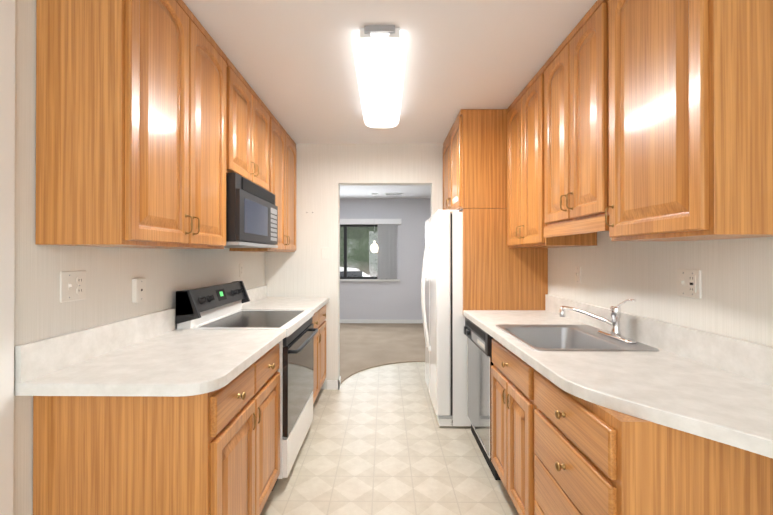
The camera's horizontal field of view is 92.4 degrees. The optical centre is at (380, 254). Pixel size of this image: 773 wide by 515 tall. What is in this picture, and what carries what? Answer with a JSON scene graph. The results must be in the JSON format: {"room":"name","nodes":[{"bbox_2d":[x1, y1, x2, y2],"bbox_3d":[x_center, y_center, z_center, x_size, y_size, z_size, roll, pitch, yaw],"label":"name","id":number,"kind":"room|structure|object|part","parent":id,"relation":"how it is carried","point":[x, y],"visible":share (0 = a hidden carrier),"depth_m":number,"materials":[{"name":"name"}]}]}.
{"room":"kitchen","nodes":[
{"label":"kitchen","id":0,"kind":"room"},
{"bbox_2d":[13,0,264,514],"bbox_3d":[-1.246,0.104,1.062,0.120,2.450,5.530,0,0,1],"label":"wall","id":1,"kind":"structure","parent":0,"point":[41,311],"depth_m":1.34,"materials":[{"name":"paint"}]},
{"bbox_2d":[0,0,14,514],"bbox_3d":[-1.179,0.104,1.066,0.012,2.450,0.240,0,0,1],"label":"door frame","id":2,"kind":"structure","parent":1,"relation":"attached to","point":[7,114],"depth_m":1.17,"materials":[{"name":"white paint"}]},
{"bbox_2d":[60,270,85,302],"bbox_3d":[-1.172,0.120,1.423,0.017,0.115,0.116,0,0,1],"label":"electrical outlet plate","id":3,"kind":"object","parent":1,"relation":"attached to","point":[72,285],"visible":1,"depth_m":1.41,"materials":[{"name":"white plastic"}]},
{"bbox_2d":[35,0,226,248],"bbox_3d":[-1.001,-0.574,1.671,0.348,1.081,0.809,0,0,1],"label":"upper cabinet","id":4,"kind":"object","parent":1,"relation":"attached to","point":[130,123],"visible":0.98,"depth_m":1.28,"materials":[{"name":"brown wood"}]},
{"bbox_2d":[132,278,145,302],"bbox_3d":[-1.165,0.172,1.792,0.024,0.115,0.070,0,0,1],"label":"outlet","id":5,"kind":"object","parent":1,"relation":"attached to","point":[138,290],"visible":0.98,"depth_m":1.77,"materials":[{"name":"white plastic"}]},
{"bbox_2d":[226,57,269,190],"bbox_3d":[-0.992,-0.789,2.463,0.348,0.643,0.758,0,0,1],"label":"upper cabinet","id":6,"kind":"object","parent":1,"relation":"attached to","point":[247,131],"visible":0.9,"depth_m":2.35,"materials":[{"name":"brown wood"}]},
{"bbox_2d":[224,172,277,247],"bbox_3d":[-0.975,-0.256,2.461,0.380,0.407,0.762,0,0,1],"label":"over-the-range microwave","id":7,"kind":"object","parent":6,"relation":"attached to","point":[251,214],"visible":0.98,"depth_m":2.25,"materials":[{"name":"black plastic"}]},
{"bbox_2d":[229,111,295,251],"bbox_3d":[-0.982,-0.567,3.276,0.348,1.081,0.854,0,0,1],"label":"upper cabinet","id":8,"kind":"object","parent":1,"relation":"attached to","point":[282,165],"visible":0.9,"depth_m":3.21,"materials":[{"name":"brown wood"}]},
{"bbox_2d":[265,143,442,388],"bbox_3d":[0.066,0.116,3.752,2.440,2.450,0.121,0,0,1],"label":"wall","id":9,"kind":"structure","parent":0,"point":[324,172],"depth_m":3.70,"materials":[{"name":"paint"}]},
{"bbox_2d":[327,376,340,389],"bbox_3d":[-0.468,1.296,3.748,0.122,0.090,0.132,0,0,1],"label":"baseboard","id":10,"kind":"structure","parent":9,"relation":"attached to","point":[333,384],"depth_m":3.68,"materials":[{"name":"white paint"}]},
{"bbox_2d":[340,198,430,319],"bbox_3d":[0.387,0.128,7.319,6.200,2.455,0.120,0,0,1],"label":"wall","id":11,"kind":"structure","parent":0,"point":[386,300],"depth_m":7.26,"materials":[{"name":"white paint"}]},
{"bbox_2d":[340,225,377,278],"bbox_3d":[-0.703,-0.057,7.324,2.060,1.075,0.045,0,0,1],"label":"window","id":12,"kind":"structure","parent":11,"relation":"in","point":[345,252],"depth_m":7.30,"materials":[{"name":"black"}]},
{"bbox_2d":[340,279,399,280],"bbox_3d":[-0.694,0.501,7.244,2.160,0.038,0.050,0,0,1],"label":"window sill","id":13,"kind":"structure","parent":11,"relation":"attached to","point":[369,279],"depth_m":7.21,"materials":[{"name":"white paint"}]},
{"bbox_2d":[340,219,400,224],"bbox_3d":[-0.684,-0.643,7.224,2.180,0.105,0.100,0,0,1],"label":"headrail valance","id":14,"kind":"object","parent":11,"relation":"attached to","point":[366,221],"visible":0.56,"depth_m":7.17,"materials":[{"name":"white plastic"}]},
{"bbox_2d":[378,224,396,278],"bbox_3d":[0.139,-0.060,7.207,0.387,1.060,0.085,0,0,1],"label":"vertical blind slats","id":15,"kind":"object","parent":14,"relation":"hanging from","point":[387,251],"visible":1,"depth_m":7.20,"materials":[{"name":"white plastic"}]},
{"bbox_2d":[340,319,422,322],"bbox_3d":[0.386,1.312,7.247,6.200,0.085,0.012,0,0,1],"label":"baseboard","id":16,"kind":"structure","parent":11,"relation":"attached to","point":[374,321],"depth_m":7.25,"materials":[{"name":"white paint"}]},
{"bbox_2d":[260,362,518,514],"bbox_3d":[0.041,1.382,1.607,2.680,0.100,6.660,0,0,1],"label":"floor","id":17,"kind":"structure","parent":0,"point":[378,440],"depth_m":2.40,"materials":[{"name":"tile"}]},
{"bbox_2d":[33,344,279,514],"bbox_3d":[-0.852,0.894,1.661,0.644,0.875,0.815,0,0,1],"label":"base cabinet","id":18,"kind":"object","parent":17,"relation":"on","point":[216,452],"visible":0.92,"depth_m":1.26,"materials":[{"name":"brown wood"}]},
{"bbox_2d":[14,308,285,396],"bbox_3d":[-0.854,0.377,1.633,0.641,0.160,0.883,0,0,1],"label":"countertop","id":19,"kind":"structure","parent":18,"relation":"on","point":[157,353],"depth_m":1.40,"materials":[{"name":"laminate"}]},
{"bbox_2d":[176,281,317,490],"bbox_3d":[-0.800,0.767,2.454,0.678,1.136,0.780,0,0,1],"label":"range","id":20,"kind":"object","parent":17,"relation":"on","point":[216,307],"visible":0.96,"depth_m":2.28,"materials":[{"name":"white metal"}]},
{"bbox_2d":[312,305,325,403],"bbox_3d":[-0.834,0.901,3.268,0.644,0.875,0.855,0,0,1],"label":"base cabinet","id":21,"kind":"object","parent":17,"relation":"on","point":[319,366],"visible":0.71,"depth_m":3.28,"materials":[{"name":"brown wood"}]},
{"bbox_2d":[242,285,328,312],"bbox_3d":[-0.836,0.384,3.269,0.641,0.160,0.861,0,0,1],"label":"countertop","id":22,"kind":"structure","parent":21,"relation":"on","point":[259,298],"depth_m":3.28,"materials":[{"name":"laminate"}]},
{"bbox_2d":[464,317,500,479],"bbox_3d":[0.930,0.899,2.500,0.622,0.873,0.619,0,0,1],"label":"dishwasher","id":23,"kind":"object","parent":17,"relation":"on","point":[479,353],"visible":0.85,"depth_m":2.42,"materials":[{"name":"silver metal"}]},
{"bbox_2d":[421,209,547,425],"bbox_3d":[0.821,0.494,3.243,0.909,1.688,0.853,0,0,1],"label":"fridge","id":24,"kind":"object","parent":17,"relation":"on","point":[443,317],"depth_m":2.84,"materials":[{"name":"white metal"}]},
{"bbox_3d":[0.951,0.493,2.827,0.641,1.688,0.023,0,0,1],"label":"tall fridge side panel","id":25,"kind":"part","parent":24,"relation":"part of","materials":[{"name":"brown wood"}]},
{"bbox_2d":[491,338,535,514],"bbox_3d":[0.938,0.895,1.880,0.644,0.875,0.610,0,0,1],"label":"base cabinet","id":26,"kind":"object","parent":17,"relation":"on","point":[513,408],"visible":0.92,"depth_m":1.79,"materials":[{"name":"brown wood"}]},
{"bbox_2d":[463,294,772,458],"bbox_3d":[0.935,0.376,1.467,0.641,0.160,2.693,0,0,1],"label":"countertop","id":27,"kind":"structure","parent":26,"relation":"on","point":[711,386],"depth_m":1.26,"materials":[{"name":"laminate"}]},
{"bbox_2d":[496,324,658,350],"bbox_3d":[0.944,0.500,1.895,0.550,0.175,0.600,0,0,1],"label":"sink basin","id":28,"kind":"object","parent":27,"relation":"in","point":[562,337],"visible":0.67,"depth_m":2.10,"materials":[{"name":"silver metal"}]},
{"bbox_2d":[559,299,635,343],"bbox_3d":[1.113,0.309,1.935,0.168,0.206,0.443,0,0,1],"label":"faucet","id":29,"kind":"object","parent":27,"relation":"on","point":[614,323],"visible":1,"depth_m":1.84,"materials":[{"name":"silver metal"}]},
{"bbox_2d":[534,371,772,514],"bbox_3d":[0.931,0.893,1.284,0.644,0.875,0.566,0,0,1],"label":"base cabinet","id":30,"kind":"object","parent":17,"relation":"on","point":[592,458],"visible":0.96,"depth_m":1.00,"materials":[{"name":"brown wood"}]},
{"bbox_2d":[182,0,596,198],"bbox_3d":[0.335,-1.163,2.834,6.200,0.100,9.100,0,0,1],"label":"ceiling","id":31,"kind":"structure","parent":0,"point":[293,62],"depth_m":2.08,"materials":[{"name":"white paint"}]},
{"bbox_2d":[370,193,378,252],"bbox_3d":[-0.108,-0.567,6.687,0.150,1.069,0.150,0,0,1],"label":"globe pendant lamp","id":32,"kind":"object","parent":31,"relation":"hanging from","point":[374,248],"visible":1,"depth_m":6.66,"materials":[{"name":"white glass"}]},
{"bbox_2d":[352,25,407,127],"bbox_3d":[0.003,-1.060,2.403,0.280,0.108,1.194,0,0,1],"label":"ceiling light fixture","id":33,"kind":"object","parent":31,"relation":"attached to","point":[380,54],"visible":1,"depth_m":2.04,"materials":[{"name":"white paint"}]},
{"bbox_2d":[385,193,402,194],"bbox_3d":[0.239,-1.092,6.695,0.320,0.018,0.180,0,0,1],"label":"ceiling vent","id":34,"kind":"object","parent":31,"relation":"in","point":[393,193],"visible":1,"depth_m":6.64,"materials":[{"name":"white metal"}]},
{"bbox_2d":[548,231,772,346],"bbox_3d":[1.314,0.104,1.033,0.120,2.450,5.530,0,0,1],"label":"wall","id":35,"kind":"structure","parent":0,"point":[735,301],"depth_m":1.57,"materials":[{"name":"paint"}]},
{"bbox_2d":[443,109,507,212],"bbox_3d":[0.927,-0.730,3.252,0.698,0.756,0.859,0,0,1],"label":"upper cabinet","id":36,"kind":"object","parent":35,"relation":"attached to","point":[475,159],"visible":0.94,"depth_m":2.83,"materials":[{"name":"brown wood"}]},
{"bbox_2d":[507,65,596,247],"bbox_3d":[1.093,-0.581,2.489,0.348,1.059,0.647,0,0,1],"label":"upper cabinet","id":37,"kind":"object","parent":35,"relation":"attached to","point":[526,224],"visible":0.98,"depth_m":2.38,"materials":[{"name":"brown wood"}]},
{"bbox_2d":[544,0,608,225],"bbox_3d":[1.086,-0.639,1.854,0.348,0.949,0.607,0,0,1],"label":"upper cabinet","id":38,"kind":"object","parent":35,"relation":"attached to","point":[576,114],"visible":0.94,"depth_m":1.76,"materials":[{"name":"brown wood"}]},
{"bbox_2d":[544,216,608,237],"bbox_3d":[1.102,-0.131,1.851,0.316,0.063,0.600,0,0,1],"label":"valance","id":39,"kind":"object","parent":38,"relation":"attached to","point":[592,225],"visible":0.64,"depth_m":1.76,"materials":[{"name":"brown wood"}]},
{"bbox_2d":[575,266,580,283],"bbox_3d":[1.261,0.130,2.378,0.017,0.115,0.070,0,0,1],"label":"switch plate","id":40,"kind":"object","parent":35,"relation":"attached to","point":[577,274],"visible":1,"depth_m":2.37,"materials":[{"name":"white plastic"}]},
{"bbox_2d":[605,0,772,240],"bbox_3d":[1.079,-0.586,1.301,0.348,1.059,0.482,0,0,1],"label":"upper cabinet","id":41,"kind":"object","parent":35,"relation":"attached to","point":[690,120],"visible":1,"depth_m":1.12,"materials":[{"name":"brown wood"}]},
{"bbox_2d":[677,269,701,298],"bbox_3d":[1.251,0.117,1.511,0.017,0.115,0.116,0,0,1],"label":"electrical outlet plate","id":42,"kind":"object","parent":35,"relation":"attached to","point":[688,283],"visible":1,"depth_m":1.50,"materials":[{"name":"white plastic"}]},
{"bbox_3d":[0.373,1.400,6.153,6.200,0.100,2.440,0,0,1],"label":"floor","id":43,"kind":"structure","parent":0,"visible":0},
{"bbox_2d":[340,323,424,383],"bbox_3d":[0.366,1.340,5.474,6.200,0.014,3.560,0,0,1],"label":"carpet","id":44,"kind":"structure","parent":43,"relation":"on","point":[364,346],"depth_m":5.44,"materials":[{"name":"beige carpet"}]},
{"label":"outside","id":45,"kind":"structure","parent":0,"visible":0},
{"bbox_2d":[340,237,376,276],"bbox_3d":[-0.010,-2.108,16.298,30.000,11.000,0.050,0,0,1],"label":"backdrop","id":46,"kind":"structure","parent":45,"point":[367,254],"depth_m":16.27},
{"bbox_3d":[-0.061,1.799,11.842,30.000,0.050,8.830,0,0,1],"label":"ground","id":47,"kind":"structure","parent":45,"visible":0},
{"bbox_2d":[340,267,370,276],"bbox_3d":[-1.611,1.090,11.878,4.400,1.352,2.000,0,0,-24],"label":"car","id":48,"kind":"object","parent":47,"relation":"on","point":[362,274],"depth_m":11.29,"materials":[{"name":"white metal"}]},
{"bbox_2d":[340,227,377,276],"bbox_3d":[-0.322,-0.501,12.272,6.580,4.559,5.316,0,0,1],"label":"tree","id":49,"kind":"object","parent":47,"relation":"on","point":[366,234],"depth_m":10.43,"materials":[{"name":"plant"}]}
]}

